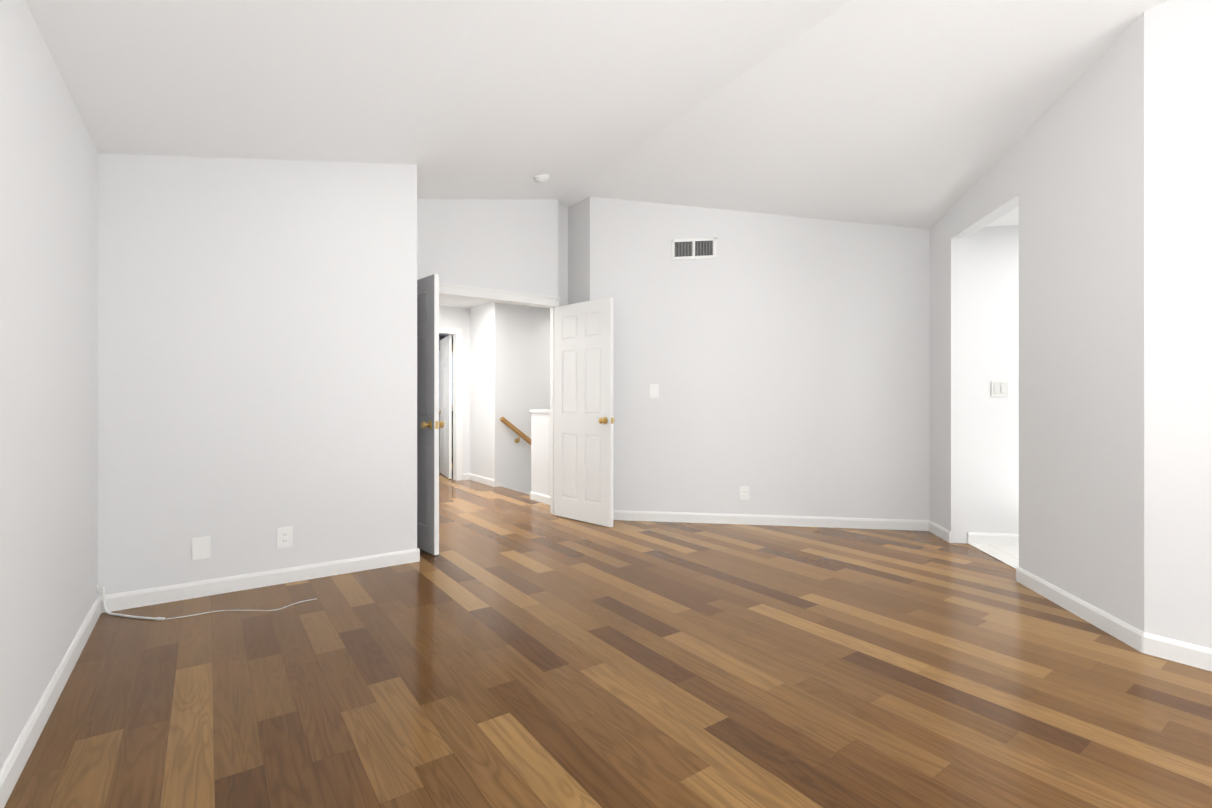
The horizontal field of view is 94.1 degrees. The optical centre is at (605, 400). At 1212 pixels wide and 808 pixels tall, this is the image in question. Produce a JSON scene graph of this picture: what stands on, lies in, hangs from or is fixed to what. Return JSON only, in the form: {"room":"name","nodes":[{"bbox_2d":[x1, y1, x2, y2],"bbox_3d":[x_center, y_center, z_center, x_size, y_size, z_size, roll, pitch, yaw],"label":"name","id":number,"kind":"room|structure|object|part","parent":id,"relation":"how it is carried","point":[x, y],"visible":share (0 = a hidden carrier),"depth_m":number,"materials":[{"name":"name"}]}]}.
{"room":"empty bedroom","nodes":[
{"label":"empty bedroom","id":0,"kind":"room"},
{"bbox_2d":[0,0,97,769],"bbox_3d":[-0.672,-0.577,0.052,0.115,3.350,7.195,0,0,-35],"label":"wall","id":1,"kind":"structure","parent":0,"point":[48,370],"depth_m":1.94,"materials":[{"name":"white paint"}]},
{"bbox_2d":[0,596,100,807],"bbox_3d":[-0.620,1.054,0.088,0.014,0.088,6.965,0,0,-35],"label":"baseboard","id":2,"kind":"structure","parent":1,"relation":"attached to","point":[12,768],"depth_m":1.89,"materials":[{"name":"white paint"}]},
{"bbox_2d":[98,153,416,595],"bbox_3d":[-1.999,-0.576,3.449,1.640,3.350,0.115,0,0,-35],"label":"wall","id":3,"kind":"structure","parent":0,"point":[257,353],"depth_m":3.32,"materials":[{"name":"white paint"}]},
{"bbox_2d":[192,536,209,559],"bbox_3d":[-2.278,0.827,3.176,0.084,0.125,0.007,0,0,-35],"label":"blank wall plate","id":4,"kind":"object","parent":3,"relation":"attached to","point":[200,547],"visible":1,"depth_m":3.17,"materials":[{"name":"white plastic"}]},
{"bbox_2d":[99,548,419,612],"bbox_3d":[-1.956,1.056,3.400,1.654,0.088,0.014,0,0,-35],"label":"baseboard","id":5,"kind":"structure","parent":3,"relation":"attached to","point":[150,596],"depth_m":3.31,"materials":[{"name":"white paint"}]},
{"bbox_2d":[277,526,292,548],"bbox_3d":[-1.942,0.825,3.412,0.084,0.125,0.010,0,0,-35],"label":"outlet","id":6,"kind":"object","parent":3,"relation":"attached to","point":[284,537],"visible":1,"depth_m":3.41,"materials":[{"name":"white plastic"}]},
{"bbox_2d":[439,336,452,455],"bbox_3d":[-4.493,-0.198,10.546,3.800,2.600,0.115,0,0,-35],"label":"wall","id":7,"kind":"structure","parent":0,"point":[441,337],"depth_m":11.33,"materials":[{"name":"grey paint"}]},
{"bbox_2d":[439,351,452,410],"bbox_3d":[-3.665,-0.398,11.021,1.500,1.200,0.055,0,0,-35],"label":"window","id":8,"kind":"structure","parent":7,"relation":"in","point":[439,381],"depth_m":11.27,"materials":[{"name":"white paint"}]},
{"bbox_2d":[439,306,469,473],"bbox_3d":[-2.663,-0.199,7.480,2.350,2.600,0.115,0,0,-35],"label":"wall","id":9,"kind":"structure","parent":0,"point":[453,317],"depth_m":7.89,"materials":[{"name":"white paint"}]},
{"bbox_2d":[439,335,451,478],"bbox_3d":[-2.360,0.083,8.297,0.174,2.020,0.846,0,0,-25],"label":"hall door","id":10,"kind":"structure","parent":9,"relation":"in","point":[445,411],"depth_m":8.13,"materials":[{"name":"white paint"}]},
{"bbox_2d":[439,327,461,480],"bbox_3d":[-2.454,0.046,7.619,1.020,2.110,0.133,0,0,-35],"label":"door frame","id":11,"kind":"structure","parent":9,"relation":"attached to","point":[456,333],"depth_m":7.84,"materials":[{"name":"white paint"}]},
{"bbox_2d":[462,473,468,479],"bbox_3d":[-2.748,1.057,7.341,2.050,0.088,0.014,0,0,-35],"label":"baseboard","id":12,"kind":"structure","parent":9,"relation":"attached to","point":[465,476],"depth_m":7.89,"materials":[{"name":"white paint"}]},
{"bbox_2d":[439,296,487,336],"bbox_3d":[-1.776,-1.298,8.781,5.800,0.001,6.705,0,0,-35],"label":"ceiling","id":13,"kind":"structure","parent":0,"point":[456,302],"depth_m":7.44,"materials":[{"name":"white paint"}]},
{"bbox_2d":[470,302,490,478],"bbox_3d":[-1.659,-0.199,7.676,0.115,2.600,0.725,0,0,-35],"label":"wall","id":14,"kind":"structure","parent":0,"point":[480,390],"depth_m":7.63,"materials":[{"name":"white paint"}]},
{"bbox_2d":[469,473,494,486],"bbox_3d":[-1.674,1.057,7.585,0.014,0.088,0.854,0,0,-35],"label":"baseboard","id":15,"kind":"structure","parent":14,"relation":"attached to","point":[482,480],"depth_m":7.54,"materials":[{"name":"white paint"}]},
{"bbox_2d":[417,199,557,296],"bbox_3d":[-1.147,-0.575,5.049,1.598,3.350,0.115,0,0,-35],"label":"wall","id":16,"kind":"structure","parent":0,"point":[506,244],"depth_m":5.06,"materials":[{"name":"white paint"}]},
{"bbox_2d":[417,274,443,554],"bbox_3d":[-1.461,0.096,4.287,0.174,1.992,0.764,0,0,-43],"label":"door","id":17,"kind":"structure","parent":16,"relation":"in","point":[429,423],"depth_m":4.06,"materials":[{"name":"white paint"}]},
{"bbox_2d":[439,282,559,513],"bbox_3d":[-1.135,0.051,5.043,1.706,2.098,0.171,0,0,-35],"label":"door frame","id":18,"kind":"structure","parent":16,"relation":"attached to","point":[486,294],"depth_m":5.28,"materials":[{"name":"white paint"}]},
{"bbox_2d":[554,297,614,526],"bbox_3d":[-0.219,0.096,5.161,0.764,1.992,0.174,0,0,45],"label":"door","id":19,"kind":"structure","parent":16,"relation":"in","point":[584,419],"depth_m":5.11,"materials":[{"name":"white paint"}]},
{"bbox_2d":[491,302,549,494],"bbox_3d":[0.170,0.801,8.454,4.000,4.600,0.115,0,0,-35],"label":"wall","id":20,"kind":"structure","parent":0,"point":[520,362],"depth_m":7.43,"materials":[{"name":"white paint"}]},
{"bbox_2d":[495,479,506,487],"bbox_3d":[-0.079,2.430,8.198,3.300,2.858,0.014,0,0,-35],"label":"skirt","id":21,"kind":"object","parent":20,"relation":"attached to","point":[497,484],"visible":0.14,"depth_m":7.27,"materials":[{"name":"white paint"}]},
{"bbox_2d":[500,417,530,444],"bbox_3d":[-0.321,1.184,7.976,2.570,1.970,0.097,0,0,-35],"label":"handrail","id":22,"kind":"object","parent":20,"relation":"attached to","point":[516,430],"visible":0.35,"depth_m":7.34,"materials":[{"name":"brown wood"}]},
{"bbox_2d":[530,409,549,495],"bbox_3d":[-0.350,0.598,6.197,0.655,1.005,0.840,0,0,-35],"label":"wall","id":23,"kind":"structure","parent":0,"point":[540,451],"depth_m":6.17,"materials":[{"name":"white paint"}]},
{"bbox_2d":[530,491,549,504],"bbox_3d":[-0.607,1.056,6.006,0.014,0.088,0.825,0,0,-35],"label":"baseboard","id":24,"kind":"structure","parent":23,"relation":"attached to","point":[539,497],"depth_m":6.15,"materials":[{"name":"white paint"}]},
{"bbox_2d":[558,203,567,305],"bbox_3d":[-0.404,-0.575,5.612,0.266,3.350,0.055,0,0,-35],"label":"wall","id":25,"kind":"structure","parent":0,"point":[563,253],"depth_m":5.56,"materials":[{"name":"white paint"}]},
{"bbox_2d":[568,197,589,304],"bbox_3d":[-0.223,-0.575,5.465,0.100,3.350,0.394,0,0,-35],"label":"wall","id":26,"kind":"structure","parent":0,"point":[578,252],"depth_m":5.42,"materials":[{"name":"white paint"}]},
{"bbox_2d":[25,0,1171,228],"bbox_3d":[1.551,-1.474,2.040,6.350,0.958,8.145,0,0,-35],"label":"ceiling","id":27,"kind":"structure","parent":0,"point":[923,114],"depth_m":2.96,"materials":[{"name":"white paint"}]},
{"bbox_2d":[534,174,549,182],"bbox_3d":[-0.528,-1.825,4.635,0.132,0.057,0.132,0,0,-35],"label":"smoke detector","id":28,"kind":"object","parent":27,"relation":"attached to","point":[542,178],"visible":1,"depth_m":4.60,"materials":[{"name":"white plastic"}]},
{"bbox_2d":[4,455,1211,807],"bbox_3d":[0.833,1.098,5.606,9.196,0.005,14.700,0,0,-35],"label":"floor","id":29,"kind":"structure","parent":0,"point":[510,649],"depth_m":2.17,"materials":[{"name":"brown wood"}]},
{"bbox_2d":[96,584,316,620],"bbox_3d":[-2.095,1.021,2.996,0.960,0.154,0.472,0,0,-35],"label":"cable","id":30,"kind":"object","parent":29,"relation":"on","point":[122,615],"visible":0.96,"depth_m":2.90,"materials":[{"name":"white plastic"}]},
{"bbox_2d":[590,197,929,530],"bbox_3d":[1.365,-0.575,5.086,3.051,3.350,0.154,0,0,9],"label":"wall","id":31,"kind":"structure","parent":0,"point":[783,361],"depth_m":5.01,"materials":[{"name":"white paint"}]},
{"bbox_2d":[650,384,658,397],"bbox_3d":[0.441,-0.090,5.170,0.084,0.125,0.011,0,0,9],"label":"light switch","id":32,"kind":"object","parent":31,"relation":"attached to","point":[654,390],"visible":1,"depth_m":5.17,"materials":[{"name":"white plastic"}]},
{"bbox_3d":[0.795,-1.380,5.112,0.400,0.190,0.010,0,0,9],"label":"air vent grille","id":33,"kind":"part","parent":31,"relation":"part of","materials":[{"name":"white metal"}]},
{"bbox_2d":[739,486,748,500],"bbox_3d":[1.232,0.825,5.039,0.084,0.125,0.010,0,0,9],"label":"outlet","id":34,"kind":"object","parent":31,"relation":"attached to","point":[743,492],"depth_m":5.04,"materials":[{"name":"white plastic"}]},
{"bbox_2d":[967,225,1018,533],"bbox_3d":[4.222,-0.200,4.176,2.885,2.600,0.120,0,0,10],"label":"wall","id":35,"kind":"structure","parent":0,"point":[992,356],"depth_m":4.33,"materials":[{"name":"white paint"}]},
{"bbox_2d":[967,532,1018,544],"bbox_3d":[4.211,1.056,4.109,2.885,0.088,0.014,0,0,10],"label":"baseboard","id":36,"kind":"structure","parent":35,"relation":"attached to","point":[992,538],"depth_m":4.32,"materials":[{"name":"white paint"}]},
{"bbox_2d":[991,382,1007,396],"bbox_3d":[3.011,-0.090,4.317,0.118,0.117,0.011,0,0,10],"label":"bathroom light switch","id":37,"kind":"object","parent":35,"relation":"attached to","point":[999,389],"visible":1,"depth_m":4.32,"materials":[{"name":"white plastic"}]},
{"bbox_2d":[986,206,1018,226],"bbox_3d":[4.707,-1.340,3.700,5.070,0.001,5.084,0,0,-35],"label":"ceiling","id":38,"kind":"structure","parent":0,"point":[1010,218],"depth_m":4.19,"materials":[{"name":"white paint"}]},
{"bbox_2d":[930,12,1143,631],"bbox_3d":[2.607,-0.575,3.622,0.115,3.350,2.355,0,0,10],"label":"wall","id":39,"kind":"structure","parent":0,"point":[1064,172],"depth_m":2.95,"materials":[{"name":"white paint"}]},
{"bbox_2d":[928,520,950,542],"bbox_3d":[2.705,1.056,4.587,0.304,0.088,0.306,0,0,-35],"label":"baseboard","id":40,"kind":"structure","parent":39,"relation":"attached to","point":[934,528],"depth_m":4.56,"materials":[{"name":"white paint"}]},
{"bbox_2d":[1016,567,1211,670],"bbox_3d":[3.499,1.055,1.443,0.712,0.088,4.422,0,0,-35],"label":"baseboard","id":41,"kind":"structure","parent":39,"relation":"attached to","point":[1123,631],"depth_m":2.58,"materials":[{"name":"white paint"}]},
{"bbox_2d":[1144,0,1211,648],"bbox_3d":[3.506,-0.576,0.942,0.115,3.350,3.825,0,0,-35],"label":"wall","id":42,"kind":"structure","parent":0,"point":[1178,320],"depth_m":2.38,"materials":[{"name":"white paint"}]}
]}

